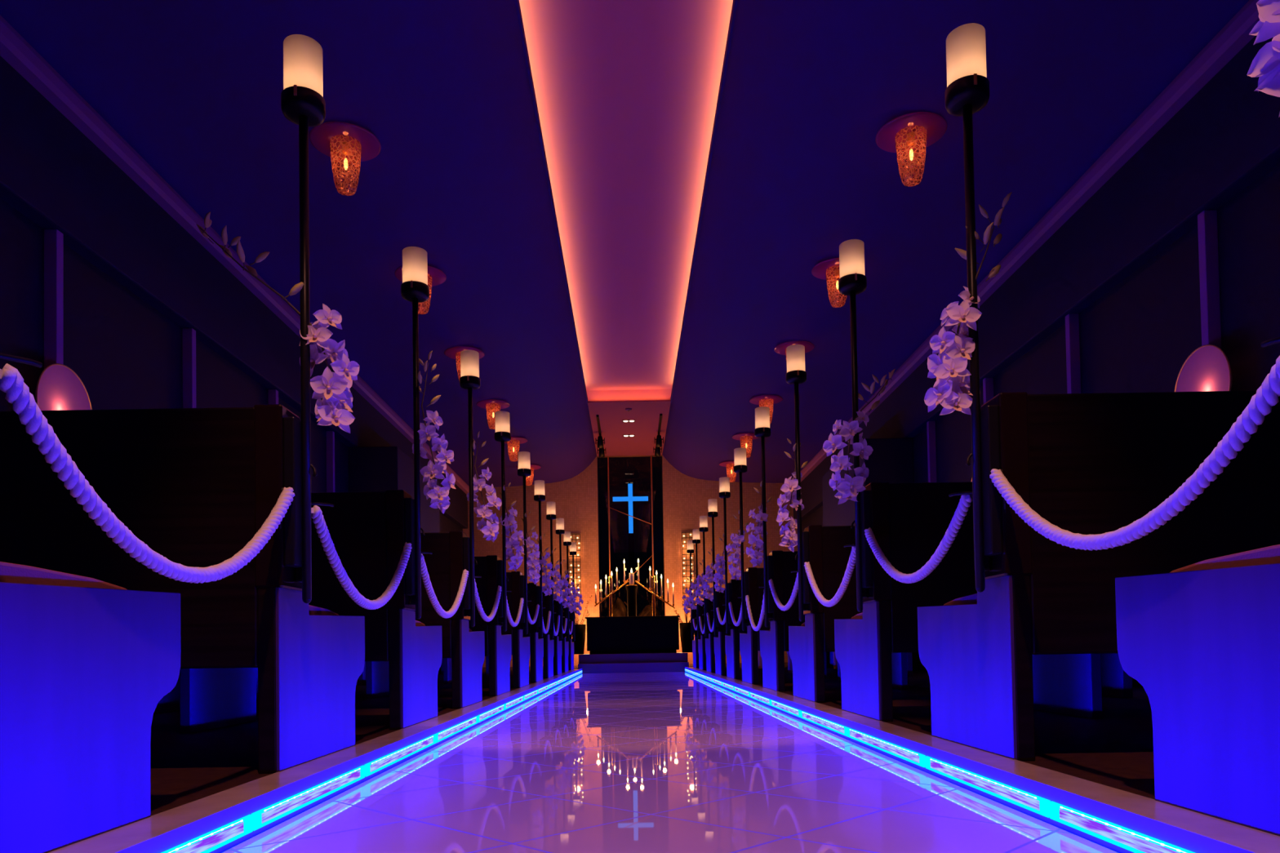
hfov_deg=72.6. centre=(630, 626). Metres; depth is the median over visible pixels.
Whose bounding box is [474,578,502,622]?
rope
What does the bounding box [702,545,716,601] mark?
orchid spray
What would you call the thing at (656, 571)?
taper candle
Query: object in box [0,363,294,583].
rope
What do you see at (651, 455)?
trim
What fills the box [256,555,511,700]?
pew
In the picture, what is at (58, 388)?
wall sconce
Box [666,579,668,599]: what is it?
taper candle
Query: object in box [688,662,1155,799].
floor
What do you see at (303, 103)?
lamp post
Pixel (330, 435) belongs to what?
trim
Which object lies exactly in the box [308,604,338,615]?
seat cushion
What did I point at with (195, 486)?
pew
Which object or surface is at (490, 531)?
orchid spray
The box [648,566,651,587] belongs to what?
taper candle
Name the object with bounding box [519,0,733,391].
recessed ceiling panel
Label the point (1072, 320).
trim
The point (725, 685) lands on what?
led light
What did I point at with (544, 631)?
rope
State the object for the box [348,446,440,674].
wall
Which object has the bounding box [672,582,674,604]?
taper candle
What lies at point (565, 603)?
orchid spray
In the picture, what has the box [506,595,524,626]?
rope
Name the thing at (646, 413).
ceiling
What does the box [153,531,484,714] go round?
pew
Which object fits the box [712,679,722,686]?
led light
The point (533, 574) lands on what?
orchid spray
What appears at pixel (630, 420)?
recessed light
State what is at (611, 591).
candelabra
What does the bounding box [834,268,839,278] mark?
socket
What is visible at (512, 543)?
orchid spray
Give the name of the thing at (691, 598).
orchid spray
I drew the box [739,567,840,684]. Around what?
pew
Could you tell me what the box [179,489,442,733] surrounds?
pew
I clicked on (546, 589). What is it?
orchid spray
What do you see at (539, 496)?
lamp post
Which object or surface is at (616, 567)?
taper candle
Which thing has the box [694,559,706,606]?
orchid spray
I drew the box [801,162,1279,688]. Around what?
wall
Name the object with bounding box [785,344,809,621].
lamp post
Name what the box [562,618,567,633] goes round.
rope
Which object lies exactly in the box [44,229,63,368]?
trim
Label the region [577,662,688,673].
step
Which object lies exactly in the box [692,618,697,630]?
rope
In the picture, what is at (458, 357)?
ceiling lamp
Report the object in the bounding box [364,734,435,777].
led light
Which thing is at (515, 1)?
trim
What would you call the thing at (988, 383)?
trim
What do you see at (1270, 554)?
armrest
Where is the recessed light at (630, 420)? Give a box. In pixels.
[622,419,635,422]
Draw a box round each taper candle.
[595,584,596,601]
[604,574,607,594]
[616,567,617,586]
[623,559,625,580]
[637,559,639,579]
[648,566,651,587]
[655,570,657,592]
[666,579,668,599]
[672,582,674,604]
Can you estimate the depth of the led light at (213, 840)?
1.57 m
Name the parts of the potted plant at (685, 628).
pot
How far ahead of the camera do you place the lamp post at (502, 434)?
5.66 m
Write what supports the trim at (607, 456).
attached to the wall at (685, 498)
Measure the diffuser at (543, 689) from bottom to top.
0.022 m
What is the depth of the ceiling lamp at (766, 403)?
10.74 m
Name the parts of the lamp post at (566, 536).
lamp shade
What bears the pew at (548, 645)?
on the floor at (185, 768)
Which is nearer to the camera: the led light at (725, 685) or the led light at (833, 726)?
the led light at (833, 726)
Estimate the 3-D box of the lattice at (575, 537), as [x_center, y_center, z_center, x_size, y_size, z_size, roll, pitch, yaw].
[-1.025,-1.136,15.988,0.240,1.170,0.090,-1,-1,0]
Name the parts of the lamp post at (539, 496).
lamp shade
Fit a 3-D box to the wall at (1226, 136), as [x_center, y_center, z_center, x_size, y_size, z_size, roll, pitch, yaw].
[3.142,-2.571,7.267,0.300,0.870,17.600,-1,-1,0]
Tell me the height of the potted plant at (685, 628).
0.983 m
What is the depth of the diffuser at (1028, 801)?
2.01 m
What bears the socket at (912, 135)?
attached to the ceiling lamp at (911, 140)
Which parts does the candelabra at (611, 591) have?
post, slanted arm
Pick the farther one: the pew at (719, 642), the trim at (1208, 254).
the pew at (719, 642)
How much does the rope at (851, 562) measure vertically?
0.284 m
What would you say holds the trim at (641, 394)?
attached to the recessed ceiling panel at (626, 91)
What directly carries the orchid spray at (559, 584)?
attached to the lamp post at (550, 505)
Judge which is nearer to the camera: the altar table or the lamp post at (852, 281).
the lamp post at (852, 281)
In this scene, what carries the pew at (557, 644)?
on the floor at (185, 768)
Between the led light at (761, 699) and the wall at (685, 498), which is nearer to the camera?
the led light at (761, 699)
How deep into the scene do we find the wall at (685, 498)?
16.06 m
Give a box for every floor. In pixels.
[150,666,577,816]
[222,671,1118,852]
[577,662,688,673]
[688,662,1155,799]
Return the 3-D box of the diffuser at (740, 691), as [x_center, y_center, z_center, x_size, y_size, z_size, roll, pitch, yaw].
[0.832,0.485,6.521,0.004,0.022,0.844,-1,-1,0]
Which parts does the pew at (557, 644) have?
support panel, panel, post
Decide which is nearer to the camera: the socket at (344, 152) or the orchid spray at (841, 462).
the orchid spray at (841, 462)
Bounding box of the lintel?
[597,455,662,457]
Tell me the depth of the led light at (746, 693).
6.50 m
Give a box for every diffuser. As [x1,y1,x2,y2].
[174,822,243,852]
[506,697,523,707]
[524,691,537,699]
[537,686,547,693]
[734,688,748,695]
[750,693,769,703]
[802,713,844,733]
[930,760,1039,810]
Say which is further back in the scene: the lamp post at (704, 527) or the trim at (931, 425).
the lamp post at (704, 527)
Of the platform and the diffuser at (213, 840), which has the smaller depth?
the diffuser at (213, 840)
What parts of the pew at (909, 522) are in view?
panel, post, backrest, support panel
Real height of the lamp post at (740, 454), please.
1.432 m
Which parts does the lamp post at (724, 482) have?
lamp shade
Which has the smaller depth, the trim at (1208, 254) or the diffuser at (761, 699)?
the trim at (1208, 254)
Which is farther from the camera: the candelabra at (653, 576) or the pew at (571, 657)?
the candelabra at (653, 576)
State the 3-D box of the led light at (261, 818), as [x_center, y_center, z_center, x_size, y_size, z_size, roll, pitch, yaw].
[-0.747,0.397,2.083,0.008,0.034,0.717,-1,-1,0]
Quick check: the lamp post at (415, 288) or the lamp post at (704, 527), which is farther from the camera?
the lamp post at (704, 527)
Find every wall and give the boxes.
[0,55,467,528]
[0,198,462,532]
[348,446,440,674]
[462,454,797,667]
[792,35,1279,520]
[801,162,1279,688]
[822,437,918,671]
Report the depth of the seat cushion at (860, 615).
3.78 m
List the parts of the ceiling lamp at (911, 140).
bulb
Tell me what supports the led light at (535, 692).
attached to the trim at (162, 832)
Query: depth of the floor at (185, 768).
2.71 m
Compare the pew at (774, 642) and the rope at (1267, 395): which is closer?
the rope at (1267, 395)
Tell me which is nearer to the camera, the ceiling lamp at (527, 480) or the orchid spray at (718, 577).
the orchid spray at (718, 577)
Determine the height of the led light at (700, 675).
0.034 m
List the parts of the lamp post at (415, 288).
lamp shade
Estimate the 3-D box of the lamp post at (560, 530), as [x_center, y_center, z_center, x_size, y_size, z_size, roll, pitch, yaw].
[-0.825,-0.564,10.331,0.107,1.432,0.185,-1,-1,0]
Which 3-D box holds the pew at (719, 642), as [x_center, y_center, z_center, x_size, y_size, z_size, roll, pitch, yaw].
[1.738,0.049,9.405,1.634,0.910,0.692,-1,-1,0]
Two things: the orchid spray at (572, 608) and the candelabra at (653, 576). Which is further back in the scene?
the candelabra at (653, 576)
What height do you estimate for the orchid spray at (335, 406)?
0.529 m
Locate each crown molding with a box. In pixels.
[0,14,469,494]
[800,0,1259,481]
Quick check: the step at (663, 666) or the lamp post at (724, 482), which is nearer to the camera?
the lamp post at (724, 482)
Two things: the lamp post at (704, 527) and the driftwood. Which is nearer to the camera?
the lamp post at (704, 527)
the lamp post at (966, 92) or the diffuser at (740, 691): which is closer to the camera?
the lamp post at (966, 92)
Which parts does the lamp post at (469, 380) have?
lamp shade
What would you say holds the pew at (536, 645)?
on the floor at (185, 768)
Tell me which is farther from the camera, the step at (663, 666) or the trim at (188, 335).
the step at (663, 666)
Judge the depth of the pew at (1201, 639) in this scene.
1.40 m
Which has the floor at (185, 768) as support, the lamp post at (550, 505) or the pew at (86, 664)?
the pew at (86, 664)
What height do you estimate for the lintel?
0.635 m
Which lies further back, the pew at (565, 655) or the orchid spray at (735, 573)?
the pew at (565, 655)
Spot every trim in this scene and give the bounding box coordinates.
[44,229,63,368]
[48,668,582,852]
[182,328,195,408]
[267,389,278,404]
[325,431,334,492]
[514,0,587,404]
[586,389,671,401]
[607,456,610,576]
[650,455,653,576]
[670,0,737,403]
[684,666,1279,852]
[926,421,937,482]
[982,377,993,404]
[1065,313,1080,393]
[1197,209,1221,348]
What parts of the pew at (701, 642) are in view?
post, panel, support panel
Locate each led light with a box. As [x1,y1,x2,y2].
[161,814,252,852]
[251,765,364,831]
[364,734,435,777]
[435,715,477,742]
[477,704,504,723]
[504,696,524,710]
[523,689,537,700]
[537,684,548,693]
[548,681,556,688]
[556,678,564,684]
[698,674,705,679]
[705,675,712,682]
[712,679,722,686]
[722,682,733,690]
[733,686,749,697]
[749,692,771,705]
[770,700,800,717]
[800,711,848,736]
[847,728,925,767]
[924,755,1050,817]
[1049,801,1194,852]
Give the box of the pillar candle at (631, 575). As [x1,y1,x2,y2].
[629,568,634,585]
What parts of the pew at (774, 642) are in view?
panel, post, backrest, support panel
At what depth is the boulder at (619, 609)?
17.37 m
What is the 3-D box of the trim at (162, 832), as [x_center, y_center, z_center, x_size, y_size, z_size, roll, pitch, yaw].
[-0.803,0.538,5.888,0.108,0.175,15.000,-1,-1,0]
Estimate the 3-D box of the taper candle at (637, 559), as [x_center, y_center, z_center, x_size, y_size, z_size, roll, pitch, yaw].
[0.134,-0.985,14.830,0.028,0.368,0.026,-1,-1,0]
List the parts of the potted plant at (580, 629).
pot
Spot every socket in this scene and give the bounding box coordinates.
[342,141,349,155]
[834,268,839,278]
[906,132,915,146]
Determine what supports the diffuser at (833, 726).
attached to the led light at (833, 726)
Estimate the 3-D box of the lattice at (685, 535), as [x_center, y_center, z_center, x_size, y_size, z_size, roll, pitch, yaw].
[1.055,-1.171,15.988,0.240,1.170,0.090,-1,-1,0]
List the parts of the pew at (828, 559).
post, panel, backrest, panel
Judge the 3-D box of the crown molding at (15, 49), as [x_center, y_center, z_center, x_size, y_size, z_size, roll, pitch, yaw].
[-2.973,-2.712,7.274,0.115,0.125,17.600,-1,-1,0]
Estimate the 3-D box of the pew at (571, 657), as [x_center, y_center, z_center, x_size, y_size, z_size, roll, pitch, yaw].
[-1.666,0.195,12.868,1.634,0.910,0.692,-1,-1,0]
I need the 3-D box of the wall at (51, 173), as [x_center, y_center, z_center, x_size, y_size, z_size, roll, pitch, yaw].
[-3.157,-2.467,7.267,0.300,0.870,17.600,-1,-1,0]
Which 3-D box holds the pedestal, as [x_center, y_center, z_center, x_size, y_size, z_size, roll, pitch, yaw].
[0.027,-0.127,14.758,0.240,1.155,0.240,-1,-1,0]
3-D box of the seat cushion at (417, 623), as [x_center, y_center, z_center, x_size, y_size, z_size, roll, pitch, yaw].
[-1.676,0.008,3.655,1.510,0.064,0.606,-1,-1,0]
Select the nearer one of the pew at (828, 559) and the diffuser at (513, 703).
the pew at (828, 559)
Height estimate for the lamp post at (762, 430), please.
1.432 m
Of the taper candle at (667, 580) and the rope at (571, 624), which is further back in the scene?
the taper candle at (667, 580)
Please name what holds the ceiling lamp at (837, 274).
hanging from the ceiling at (817, 95)
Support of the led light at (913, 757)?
attached to the trim at (1189, 830)
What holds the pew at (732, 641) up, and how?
on the floor at (1115, 750)
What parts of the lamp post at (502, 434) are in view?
lamp shade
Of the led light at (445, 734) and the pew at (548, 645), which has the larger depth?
the pew at (548, 645)
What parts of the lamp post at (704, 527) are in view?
lamp shade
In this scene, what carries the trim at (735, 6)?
attached to the ceiling at (817, 95)
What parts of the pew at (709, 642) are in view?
post, panel, panel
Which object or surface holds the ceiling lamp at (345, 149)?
attached to the ceiling at (435, 95)
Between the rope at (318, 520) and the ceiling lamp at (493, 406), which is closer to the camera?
the rope at (318, 520)
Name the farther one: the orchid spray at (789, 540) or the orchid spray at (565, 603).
the orchid spray at (565, 603)
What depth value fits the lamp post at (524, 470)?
6.81 m
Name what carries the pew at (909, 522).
on the floor at (1115, 750)
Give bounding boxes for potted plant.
[571,595,591,654]
[673,594,699,652]
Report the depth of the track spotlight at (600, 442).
14.36 m
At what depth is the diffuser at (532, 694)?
6.50 m
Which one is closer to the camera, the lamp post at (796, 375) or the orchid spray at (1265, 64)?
the orchid spray at (1265, 64)
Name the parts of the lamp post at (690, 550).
lamp shade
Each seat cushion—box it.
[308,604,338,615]
[415,620,425,626]
[851,612,862,618]
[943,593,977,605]
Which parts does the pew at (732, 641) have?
panel, post, backrest, support panel, panel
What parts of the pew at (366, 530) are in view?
support panel, backrest, panel, post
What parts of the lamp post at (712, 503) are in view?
lamp shade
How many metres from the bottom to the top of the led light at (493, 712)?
0.034 m
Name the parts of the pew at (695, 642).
panel, post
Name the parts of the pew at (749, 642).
post, panel, backrest, support panel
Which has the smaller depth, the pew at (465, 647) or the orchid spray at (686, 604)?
the pew at (465, 647)
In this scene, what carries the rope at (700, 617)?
hanging from the lamp post at (695, 532)
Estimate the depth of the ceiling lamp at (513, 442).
12.62 m
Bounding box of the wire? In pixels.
[609,507,651,524]
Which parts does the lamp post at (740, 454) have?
lamp shade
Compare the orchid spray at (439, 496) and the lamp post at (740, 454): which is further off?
the lamp post at (740, 454)
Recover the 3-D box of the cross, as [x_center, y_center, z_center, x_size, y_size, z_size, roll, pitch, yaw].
[0.032,-1.677,26.152,1.060,5.220,0.400,-1,-1,0]
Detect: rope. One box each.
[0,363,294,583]
[311,505,412,609]
[421,553,468,618]
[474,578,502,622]
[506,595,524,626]
[527,604,539,624]
[542,610,551,634]
[553,615,559,635]
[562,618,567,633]
[568,621,573,635]
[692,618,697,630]
[698,616,704,634]
[706,612,714,632]
[715,607,725,625]
[728,601,742,626]
[745,594,764,631]
[768,572,798,611]
[804,546,855,607]
[864,494,972,583]
[989,355,1279,551]
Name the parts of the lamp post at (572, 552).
lamp shade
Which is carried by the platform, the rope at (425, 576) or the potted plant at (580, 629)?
the potted plant at (580, 629)
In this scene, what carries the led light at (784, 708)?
attached to the trim at (1189, 830)
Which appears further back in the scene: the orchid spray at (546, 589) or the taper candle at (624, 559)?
the taper candle at (624, 559)
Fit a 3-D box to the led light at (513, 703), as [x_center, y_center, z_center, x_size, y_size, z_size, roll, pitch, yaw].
[-0.746,0.488,5.610,0.008,0.034,0.904,-1,-1,0]
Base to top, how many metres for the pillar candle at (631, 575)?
0.295 m
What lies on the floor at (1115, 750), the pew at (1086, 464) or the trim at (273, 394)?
the pew at (1086, 464)
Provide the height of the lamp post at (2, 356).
1.432 m
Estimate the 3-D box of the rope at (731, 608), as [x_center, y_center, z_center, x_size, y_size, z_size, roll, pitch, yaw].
[0.906,-0.133,7.449,0.033,0.262,1.032,-1,-1,0]
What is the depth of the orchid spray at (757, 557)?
5.69 m
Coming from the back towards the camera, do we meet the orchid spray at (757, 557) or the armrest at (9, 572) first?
the orchid spray at (757, 557)
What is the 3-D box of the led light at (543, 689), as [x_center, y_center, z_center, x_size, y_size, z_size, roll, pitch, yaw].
[-0.745,0.535,7.433,0.008,0.034,0.904,-1,-1,0]
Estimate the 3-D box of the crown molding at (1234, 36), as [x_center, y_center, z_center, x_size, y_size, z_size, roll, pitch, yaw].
[2.951,-2.810,7.274,0.115,0.125,17.600,-1,-1,0]
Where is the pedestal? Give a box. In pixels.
[625,585,637,616]
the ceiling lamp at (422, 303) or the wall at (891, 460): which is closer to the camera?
the ceiling lamp at (422, 303)
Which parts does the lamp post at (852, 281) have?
lamp shade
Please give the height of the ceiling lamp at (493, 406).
0.304 m
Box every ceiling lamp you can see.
[329,134,361,195]
[417,274,431,314]
[455,351,460,380]
[485,403,500,429]
[507,440,519,462]
[525,466,533,485]
[725,463,736,482]
[740,435,752,457]
[758,398,773,424]
[826,265,846,307]
[895,125,926,186]
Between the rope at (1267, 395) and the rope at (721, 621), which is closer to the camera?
the rope at (1267, 395)
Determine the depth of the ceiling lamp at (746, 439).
12.61 m
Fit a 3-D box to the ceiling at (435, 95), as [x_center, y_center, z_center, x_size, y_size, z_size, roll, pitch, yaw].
[-1.842,-3.111,7.283,2.450,0.625,17.600,-1,-1,0]
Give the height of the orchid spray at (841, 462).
0.508 m
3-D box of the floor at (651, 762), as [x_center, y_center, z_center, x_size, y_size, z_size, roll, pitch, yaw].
[0.044,0.563,5.937,1.580,0.100,15.100,-1,-1,0]
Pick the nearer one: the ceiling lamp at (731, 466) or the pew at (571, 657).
the pew at (571, 657)
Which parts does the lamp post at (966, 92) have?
lamp shade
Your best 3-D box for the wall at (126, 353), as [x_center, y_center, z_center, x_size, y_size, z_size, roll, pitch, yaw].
[-3.179,-0.752,7.223,0.200,2.560,17.600,-1,-1,0]
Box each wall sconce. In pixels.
[35,363,92,410]
[1173,344,1231,391]
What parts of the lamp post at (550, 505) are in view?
lamp shade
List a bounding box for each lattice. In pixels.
[568,533,582,596]
[680,531,694,595]
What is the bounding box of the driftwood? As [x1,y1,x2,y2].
[624,601,652,616]
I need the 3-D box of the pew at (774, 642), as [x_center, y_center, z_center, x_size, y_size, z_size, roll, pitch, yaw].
[1.737,-0.040,5.943,1.634,0.910,0.692,-1,-1,0]
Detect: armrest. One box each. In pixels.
[0,561,127,590]
[1169,544,1279,573]
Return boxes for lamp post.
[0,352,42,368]
[280,34,333,603]
[400,246,432,619]
[459,350,481,626]
[494,410,511,631]
[517,451,531,634]
[533,480,545,636]
[546,501,555,638]
[555,518,564,639]
[563,531,571,640]
[568,542,577,641]
[686,540,694,639]
[692,528,701,638]
[698,515,708,637]
[707,498,719,635]
[719,476,731,633]
[733,448,748,631]
[754,406,773,626]
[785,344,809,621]
[838,239,872,612]
[944,22,1002,592]
[1260,337,1279,347]
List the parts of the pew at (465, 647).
panel, backrest, post, panel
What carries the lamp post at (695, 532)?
attached to the pew at (701, 642)
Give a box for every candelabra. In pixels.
[594,576,628,617]
[635,575,675,616]
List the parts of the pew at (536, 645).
panel, support panel, backrest, post, panel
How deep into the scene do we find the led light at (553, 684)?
8.28 m
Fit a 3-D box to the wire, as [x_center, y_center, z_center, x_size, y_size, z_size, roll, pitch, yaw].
[0.005,-2.050,16.118,0.795,0.343,0.014,-1,-1,0]
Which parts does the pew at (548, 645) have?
backrest, post, panel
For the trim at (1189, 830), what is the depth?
1.74 m
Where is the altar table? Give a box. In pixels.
[585,615,679,654]
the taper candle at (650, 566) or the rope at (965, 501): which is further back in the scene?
the taper candle at (650, 566)
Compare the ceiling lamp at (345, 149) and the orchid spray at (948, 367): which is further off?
the ceiling lamp at (345, 149)
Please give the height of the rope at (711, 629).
0.267 m
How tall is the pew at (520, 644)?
0.910 m
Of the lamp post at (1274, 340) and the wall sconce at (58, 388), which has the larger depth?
the wall sconce at (58, 388)
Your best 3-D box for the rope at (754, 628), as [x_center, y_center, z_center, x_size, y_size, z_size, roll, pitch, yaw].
[0.906,-0.130,6.294,0.033,0.326,1.034,-1,-1,0]
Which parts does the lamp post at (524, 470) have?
lamp shade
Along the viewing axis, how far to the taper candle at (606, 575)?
14.81 m
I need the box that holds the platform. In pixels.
[578,652,688,663]
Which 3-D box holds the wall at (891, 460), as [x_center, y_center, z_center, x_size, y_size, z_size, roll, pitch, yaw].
[2.852,-0.765,10.572,0.540,2.560,2.100,-1,-1,0]
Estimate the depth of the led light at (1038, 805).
1.99 m
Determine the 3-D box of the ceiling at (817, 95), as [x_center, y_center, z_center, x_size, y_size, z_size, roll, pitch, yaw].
[1.807,-3.171,7.283,2.450,0.625,17.600,-1,-1,0]
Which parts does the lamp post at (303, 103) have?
lamp shade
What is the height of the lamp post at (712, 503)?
1.432 m
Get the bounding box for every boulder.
[606,597,627,617]
[638,604,660,616]
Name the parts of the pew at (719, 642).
panel, post, backrest, support panel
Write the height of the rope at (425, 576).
0.297 m
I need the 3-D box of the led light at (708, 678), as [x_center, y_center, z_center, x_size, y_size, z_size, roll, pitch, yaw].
[0.832,0.556,9.256,0.008,0.034,0.904,-1,-1,0]
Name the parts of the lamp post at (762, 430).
lamp shade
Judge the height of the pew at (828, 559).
0.910 m
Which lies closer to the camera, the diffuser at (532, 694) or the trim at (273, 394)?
the diffuser at (532, 694)
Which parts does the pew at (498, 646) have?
panel, support panel, backrest, post, panel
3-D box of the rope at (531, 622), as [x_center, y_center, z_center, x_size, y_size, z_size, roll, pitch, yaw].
[-0.842,-0.127,7.452,0.033,0.218,1.028,-1,-1,0]
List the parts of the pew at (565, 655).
panel, post, panel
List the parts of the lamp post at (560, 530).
lamp shade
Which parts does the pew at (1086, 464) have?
post, panel, backrest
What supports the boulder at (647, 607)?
on the ground
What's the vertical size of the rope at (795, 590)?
0.252 m
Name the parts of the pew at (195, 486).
backrest, panel, post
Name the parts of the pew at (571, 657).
panel, post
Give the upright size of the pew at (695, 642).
0.910 m
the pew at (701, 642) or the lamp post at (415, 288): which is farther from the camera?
the pew at (701, 642)
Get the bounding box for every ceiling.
[0,0,596,487]
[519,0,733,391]
[587,400,671,456]
[662,0,1248,483]
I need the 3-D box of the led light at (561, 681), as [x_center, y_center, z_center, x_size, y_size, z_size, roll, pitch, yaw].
[-0.744,0.582,9.256,0.008,0.034,0.904,-1,-1,0]
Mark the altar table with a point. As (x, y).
(620, 634)
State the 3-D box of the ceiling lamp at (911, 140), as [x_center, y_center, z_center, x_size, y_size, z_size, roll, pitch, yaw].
[1.678,-2.805,5.203,0.410,0.304,0.410,-1,-1,0]
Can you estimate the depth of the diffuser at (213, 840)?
1.56 m
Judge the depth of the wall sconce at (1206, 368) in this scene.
4.50 m
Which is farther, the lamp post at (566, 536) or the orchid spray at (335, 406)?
the lamp post at (566, 536)
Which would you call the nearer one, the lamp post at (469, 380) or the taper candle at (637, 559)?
the lamp post at (469, 380)
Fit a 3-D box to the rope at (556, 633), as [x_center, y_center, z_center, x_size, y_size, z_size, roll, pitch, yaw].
[-0.840,-0.035,9.759,0.033,0.281,1.030,-1,-1,0]
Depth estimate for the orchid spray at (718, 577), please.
8.00 m
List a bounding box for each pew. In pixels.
[0,404,364,773]
[0,561,180,852]
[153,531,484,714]
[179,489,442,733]
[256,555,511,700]
[357,582,543,685]
[440,605,568,674]
[485,600,562,676]
[501,571,529,688]
[512,608,573,671]
[537,591,554,678]
[692,604,701,668]
[697,600,826,670]
[705,595,837,672]
[714,590,792,675]
[724,579,912,679]
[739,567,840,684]
[759,551,907,692]
[788,524,1133,702]
[834,481,1102,721]
[917,390,1279,761]
[1115,544,1279,836]
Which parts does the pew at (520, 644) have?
backrest, post, panel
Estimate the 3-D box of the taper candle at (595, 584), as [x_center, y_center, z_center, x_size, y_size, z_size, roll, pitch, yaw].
[-0.591,-0.576,14.820,0.028,0.303,0.026,-1,-1,0]
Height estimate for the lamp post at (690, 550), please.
1.432 m
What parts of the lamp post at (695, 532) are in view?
lamp shade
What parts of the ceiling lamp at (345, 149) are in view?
bulb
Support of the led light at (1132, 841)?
attached to the trim at (1189, 830)
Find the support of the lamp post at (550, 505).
attached to the pew at (548, 645)
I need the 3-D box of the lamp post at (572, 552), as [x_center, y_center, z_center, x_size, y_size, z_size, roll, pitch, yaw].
[-0.824,-0.505,12.639,0.107,1.432,0.185,-1,-1,0]
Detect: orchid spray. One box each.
[196,211,359,433]
[412,351,455,514]
[466,431,502,542]
[498,483,524,572]
[521,511,541,584]
[537,533,555,595]
[550,548,564,604]
[559,560,570,608]
[565,568,577,613]
[571,576,583,615]
[682,573,694,613]
[687,568,701,609]
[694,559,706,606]
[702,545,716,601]
[712,533,731,592]
[725,509,748,580]
[746,480,772,566]
[776,438,808,551]
[822,368,895,504]
[924,191,1012,415]
[1246,0,1279,117]
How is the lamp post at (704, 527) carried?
attached to the pew at (709, 642)
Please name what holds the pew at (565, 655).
on the floor at (185, 768)
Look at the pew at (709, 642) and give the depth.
10.22 m
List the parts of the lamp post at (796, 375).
lamp shade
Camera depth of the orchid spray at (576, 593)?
12.62 m

